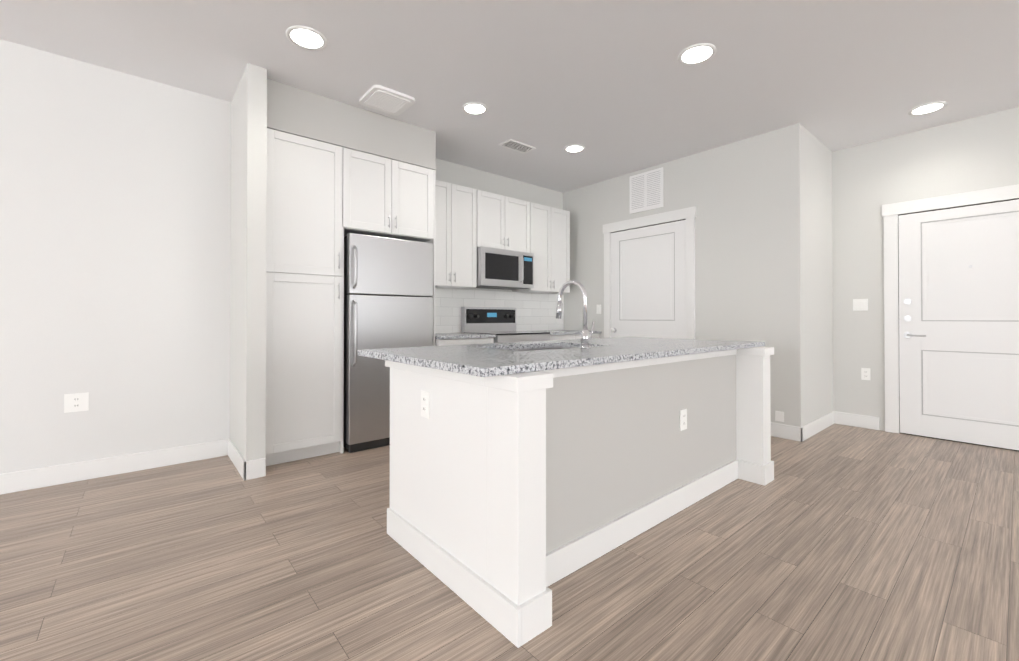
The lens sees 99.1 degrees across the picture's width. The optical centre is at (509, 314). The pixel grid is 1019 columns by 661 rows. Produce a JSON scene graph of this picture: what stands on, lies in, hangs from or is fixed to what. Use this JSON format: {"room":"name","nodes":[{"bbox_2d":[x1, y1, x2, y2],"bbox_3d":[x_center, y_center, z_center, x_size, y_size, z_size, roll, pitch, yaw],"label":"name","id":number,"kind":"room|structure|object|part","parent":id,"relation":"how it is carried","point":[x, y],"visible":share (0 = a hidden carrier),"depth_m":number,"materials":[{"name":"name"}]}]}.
{"room":"kitchen","nodes":[
{"label":"kitchen","id":0,"kind":"room"},
{"bbox_2d":[230,63,266,460],"bbox_3d":[-1.942,-0.296,3.212,0.115,2.795,0.700,0,-1,-40],"label":"wall","id":1,"kind":"structure","parent":0,"point":[248,274],"depth_m":2.97,"materials":[{"name":"paint"}]},
{"bbox_2d":[224,439,251,480],"bbox_3d":[-1.974,1.039,3.139,0.018,0.125,0.675,0,-1,-40],"label":"baseboard","id":2,"kind":"structure","parent":1,"relation":"attached to","point":[244,468],"depth_m":3.04,"materials":[{"name":"white wood"}]},
{"bbox_2d":[0,39,562,473],"bbox_3d":[-3.657,-0.302,2.312,11.500,2.795,0.150,0,-1,-40],"label":"wall","id":3,"kind":"structure","parent":0,"point":[115,222],"depth_m":2.99,"materials":[{"name":"paint"}]},
{"bbox_2d":[64,392,88,412],"bbox_3d":[-2.866,0.580,2.874,0.115,0.120,0.008,0,-1,-40],"label":"outlet","id":4,"kind":"object","parent":3,"relation":"attached to","point":[76,402],"visible":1,"depth_m":2.87,"materials":[{"name":"white plastic"}]},
{"bbox_2d":[0,440,223,494],"bbox_3d":[-5.096,1.024,0.971,7.582,0.125,0.015,0,-1,-40],"label":"baseboard","id":5,"kind":"structure","parent":3,"relation":"attached to","point":[18,481],"depth_m":2.96,"materials":[{"name":"white wood"}]},
{"bbox_2d":[346,148,435,243],"bbox_3d":[-1.193,-1.015,3.937,0.828,0.644,0.567,0,-1,-40],"label":"upper cabinet","id":6,"kind":"object","parent":3,"relation":"attached to","point":[388,198],"depth_m":3.71,"materials":[{"name":"white wood"}]},
{"bbox_2d":[435,180,482,288],"bbox_3d":[-0.671,-0.811,4.534,0.696,1.044,0.333,0,-1,-40],"label":"upper cabinet","id":7,"kind":"object","parent":3,"relation":"attached to","point":[468,221],"depth_m":4.44,"materials":[{"name":"white wood"}]},
{"bbox_2d":[435,288,563,332],"bbox_3d":[-0.152,-0.042,5.182,2.334,0.482,0.008,0,-1,-40],"label":"tile backsplash","id":8,"kind":"structure","parent":3,"relation":"attached to","point":[535,311],"depth_m":5.25,"materials":[{"name":"white tile"}]},
{"bbox_2d":[483,191,530,252],"bbox_3d":[-0.158,-1.026,4.972,0.766,0.609,0.333,0,-1,-40],"label":"upper cabinet","id":9,"kind":"object","parent":3,"relation":"attached to","point":[506,220],"depth_m":4.86,"materials":[{"name":"white wood"}]},
{"bbox_2d":[476,246,533,289],"bbox_3d":[-0.121,-0.512,4.925,0.758,0.409,0.445,0,-1,-40],"label":"microwave","id":10,"kind":"object","parent":9,"relation":"attached to","point":[504,269],"visible":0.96,"depth_m":4.75,"materials":[{"name":"silver metal"}]},
{"bbox_2d":[512,202,569,293],"bbox_3d":[0.378,-0.805,5.425,0.754,1.044,0.333,0,-1,-40],"label":"upper cabinet","id":11,"kind":"object","parent":3,"relation":"attached to","point":[550,226],"depth_m":5.31,"materials":[{"name":"white wood"}]},
{"bbox_2d":[267,79,435,169],"bbox_3d":[-1.402,-1.516,3.765,1.413,0.348,0.570,0,-1,-40],"label":"soffit","id":12,"kind":"structure","parent":0,"point":[300,112],"depth_m":3.47,"materials":[{"name":"paint"}]},
{"bbox_2d":[0,423,1018,660],"bbox_3d":[0.000,1.123,-1.099,12.667,0.100,10.170,0,-1,-40],"label":"floor","id":13,"kind":"structure","parent":0,"point":[836,542],"depth_m":1.84,"materials":[{"name":"brown wood"}]},
{"bbox_2d":[266,128,345,465],"bbox_3d":[-1.716,-0.118,3.487,0.580,2.444,0.567,0,-1,-40],"label":"tall cabinet","id":14,"kind":"object","parent":13,"relation":"on","point":[324,199],"depth_m":3.27,"materials":[{"name":"white wood"}]},
{"bbox_2d":[343,233,432,452],"bbox_3d":[-1.149,0.229,3.879,0.755,1.755,0.646,0,-1,-40],"label":"refrigerator","id":15,"kind":"object","parent":13,"relation":"on","point":[388,292],"visible":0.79,"depth_m":3.59,"materials":[{"name":"grey metal"}]},
{"bbox_2d":[435,338,493,345],"bbox_3d":[-0.599,0.668,4.395,0.639,0.884,0.622,0,-1,-40],"label":"base cabinet","id":16,"kind":"object","parent":13,"relation":"on","point":[441,342],"depth_m":4.13,"materials":[{"name":"white wood"}]},
{"bbox_2d":[461,307,549,342],"bbox_3d":[-0.022,0.510,4.809,0.760,1.205,0.706,0,-1,-40],"label":"range","id":17,"kind":"object","parent":13,"relation":"on","point":[500,322],"visible":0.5,"depth_m":4.88,"materials":[{"name":"silver metal"}]},
{"bbox_2d":[550,334,578,339],"bbox_3d":[0.432,0.674,5.272,0.516,0.884,0.622,0,-1,-40],"label":"base cabinet","id":18,"kind":"object","parent":13,"relation":"on","point":[576,336],"depth_m":5.04,"materials":[{"name":"white wood"}]},
{"bbox_2d":[357,337,773,647],"bbox_3d":[0.515,0.640,2.598,2.435,0.915,1.168,0,-1,-40],"label":"kitchen island","id":19,"kind":"object","parent":13,"relation":"on","point":[513,497],"depth_m":1.92,"materials":[{"name":"paint"}]},
{"bbox_2d":[421,390,429,418],"bbox_3d":[-0.372,0.393,1.911,0.008,0.115,0.070,0,-1,-40],"label":"outlet","id":20,"kind":"object","parent":19,"relation":"attached to","point":[425,404],"visible":1,"depth_m":1.90,"materials":[{"name":"white plastic"}]},
{"bbox_3d":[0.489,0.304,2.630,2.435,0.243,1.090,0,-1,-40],"label":"kitchen island top","id":21,"kind":"part","parent":19,"relation":"part of","materials":[{"name":"grey stone"}]},
{"bbox_2d":[556,280,594,347],"bbox_3d":[0.372,-0.007,2.451,0.111,0.376,0.245,0,-1,-40],"label":"island faucet","id":22,"kind":"object","parent":19,"relation":"on","point":[585,336],"visible":1,"depth_m":2.36,"materials":[{"name":"silver metal"}]},
{"bbox_2d":[680,409,686,430],"bbox_3d":[0.992,0.597,2.473,0.070,0.115,0.008,0,-1,-40],"label":"outlet","id":23,"kind":"object","parent":19,"relation":"attached to","point":[683,419],"visible":1,"depth_m":2.47,"materials":[{"name":"white plastic"}]},
{"bbox_2d":[579,334,599,338],"bbox_3d":[0.738,0.676,5.532,0.517,0.884,0.622,0,-1,-40],"label":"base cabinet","id":24,"kind":"object","parent":13,"relation":"on","point":[593,335],"depth_m":5.40,"materials":[{"name":"white wood"}]},
{"bbox_2d":[435,330,601,338],"bbox_3d":[0.060,0.213,4.931,2.334,0.030,0.640,0,-1,-40],"label":"countertop","id":25,"kind":"structure","parent":24,"relation":"on","point":[475,335],"depth_m":4.33,"materials":[{"name":"stone"}]},
{"bbox_2d":[0,0,1018,192],"bbox_3d":[0.000,-1.772,-1.079,12.667,0.100,10.170,0,-1,-40],"label":"ceiling","id":26,"kind":"structure","parent":0,"point":[615,88],"depth_m":2.90,"materials":[{"name":"paint"}]},
{"bbox_2d":[286,26,326,50],"bbox_3d":[-1.242,-1.692,2.662,0.232,0.008,0.232,0,-1,-40],"label":"recessed light","id":27,"kind":"object","parent":26,"relation":"in","point":[306,38],"visible":1,"depth_m":2.66,"materials":[{"name":"white plastic"}]},
{"bbox_2d":[359,85,414,115],"bbox_3d":[-0.961,-1.677,3.412,0.340,0.029,0.340,0,-1,-40],"label":"ceiling vent","id":28,"kind":"object","parent":26,"relation":"in","point":[385,100],"visible":1,"depth_m":3.37,"materials":[{"name":"white plastic"}]},
{"bbox_2d":[462,102,487,114],"bbox_3d":[-0.283,-1.686,3.556,0.207,0.008,0.207,0,-1,-40],"label":"recessed light","id":29,"kind":"object","parent":26,"relation":"in","point":[473,108],"visible":1,"depth_m":3.55,"materials":[{"name":"white plastic"}]},
{"bbox_2d":[499,139,535,153],"bbox_3d":[0.078,-1.679,4.335,0.340,0.012,0.180,0,-1,-40],"label":"ceiling vent","id":30,"kind":"object","parent":26,"relation":"in","point":[514,145],"visible":1,"depth_m":4.32,"materials":[{"name":"white metal"}]},
{"bbox_2d":[564,144,584,152],"bbox_3d":[0.658,-1.681,4.395,0.207,0.008,0.207,0,-1,-40],"label":"recessed light","id":31,"kind":"object","parent":26,"relation":"in","point":[575,148],"visible":1,"depth_m":4.38,"materials":[{"name":"white plastic"}]},
{"bbox_2d":[678,43,716,65],"bbox_3d":[1.219,-1.691,2.824,0.232,0.008,0.232,0,-1,-40],"label":"recessed light","id":32,"kind":"object","parent":26,"relation":"in","point":[697,54],"visible":1,"depth_m":2.82,"materials":[{"name":"white plastic"}]},
{"bbox_2d":[908,101,946,115],"bbox_3d":[3.420,-1.686,3.554,0.232,0.008,0.232,0,-1,-40],"label":"recessed light","id":33,"kind":"object","parent":26,"relation":"in","point":[928,108],"visible":1,"depth_m":3.55,"materials":[{"name":"white plastic"}]},
{"bbox_2d":[563,123,832,426],"bbox_3d":[1.982,-0.282,5.265,1.017,2.795,2.954,0,-1,-40],"label":"wall","id":34,"kind":"structure","parent":0,"point":[762,203],"depth_m":4.18,"materials":[{"name":"paint"}]},
{"bbox_2d":[597,305,600,313],"bbox_3d":[1.125,-0.073,5.477,0.011,0.115,0.070,0,-1,-40],"label":"light switch","id":35,"kind":"object","parent":34,"relation":"attached to","point":[598,309],"visible":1,"depth_m":5.47,"materials":[{"name":"white plastic"}]},
{"bbox_2d":[629,167,662,213],"bbox_3d":[1.560,-1.416,4.970,0.016,0.440,0.430,0,-1,-40],"label":"air vent","id":36,"kind":"object","parent":34,"relation":"in","point":[646,191],"visible":1,"depth_m":4.96,"materials":[{"name":"white metal"}]},
{"bbox_2d":[603,206,696,338],"bbox_3d":[1.534,-0.006,4.941,0.082,2.240,1.185,0,-1,-40],"label":"closet door","id":37,"kind":"structure","parent":34,"relation":"in","point":[649,275],"depth_m":4.91,"materials":[{"name":"white wood"}]},
{"bbox_2d":[775,411,783,421],"bbox_3d":[2.442,0.917,3.925,0.007,0.090,0.070,0,-1,-40],"label":"outlet","id":38,"kind":"object","parent":34,"relation":"attached to","point":[779,415],"visible":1,"depth_m":3.92,"materials":[{"name":"white plastic"}]},
{"bbox_2d":[771,422,803,440],"bbox_3d":[2.232,1.046,4.165,0.015,0.125,0.960,0,-1,-40],"label":"baseboard","id":39,"kind":"structure","parent":34,"relation":"attached to","point":[784,431],"depth_m":3.89,"materials":[{"name":"white wood"}]},
{"bbox_2d":[796,411,835,441],"bbox_3d":[2.938,1.045,4.119,1.032,0.125,0.018,0,-1,-40],"label":"baseboard","id":40,"kind":"structure","parent":34,"relation":"attached to","point":[812,428],"depth_m":4.02,"materials":[{"name":"white wood"}]},
{"bbox_2d":[832,107,1018,430],"bbox_3d":[5.704,-0.305,1.788,0.150,2.795,7.166,0,-1,-40],"label":"wall","id":41,"kind":"structure","parent":0,"point":[870,179],"depth_m":4.20,"materials":[{"name":"paint"}]},
{"bbox_2d":[836,411,878,429],"bbox_3d":[3.447,1.047,4.306,0.015,0.125,0.340,0,-1,-40],"label":"baseboard","id":42,"kind":"structure","parent":41,"relation":"attached to","point":[856,420],"depth_m":4.30,"materials":[{"name":"white wood"}]},
{"bbox_2d":[853,299,867,310],"bbox_3d":[3.467,-0.101,4.292,0.011,0.115,0.117,0,-1,-40],"label":"light switch","id":43,"kind":"object","parent":41,"relation":"attached to","point":[860,304],"visible":1,"depth_m":4.29,"materials":[{"name":"white plastic"}]},
{"bbox_2d":[861,368,870,379],"bbox_3d":[3.494,0.579,4.258,0.008,0.115,0.070,0,-1,-40],"label":"outlet","id":44,"kind":"object","parent":41,"relation":"attached to","point":[865,374],"visible":1,"depth_m":4.26,"materials":[{"name":"white plastic"}]},
{"bbox_2d":[882,184,1018,450],"bbox_3d":[3.930,0.025,3.700,0.072,2.160,1.160,0,-1,-40],"label":"entry door","id":45,"kind":"structure","parent":41,"relation":"in","point":[951,298],"depth_m":3.79,"materials":[{"name":"white wood"}]}
]}

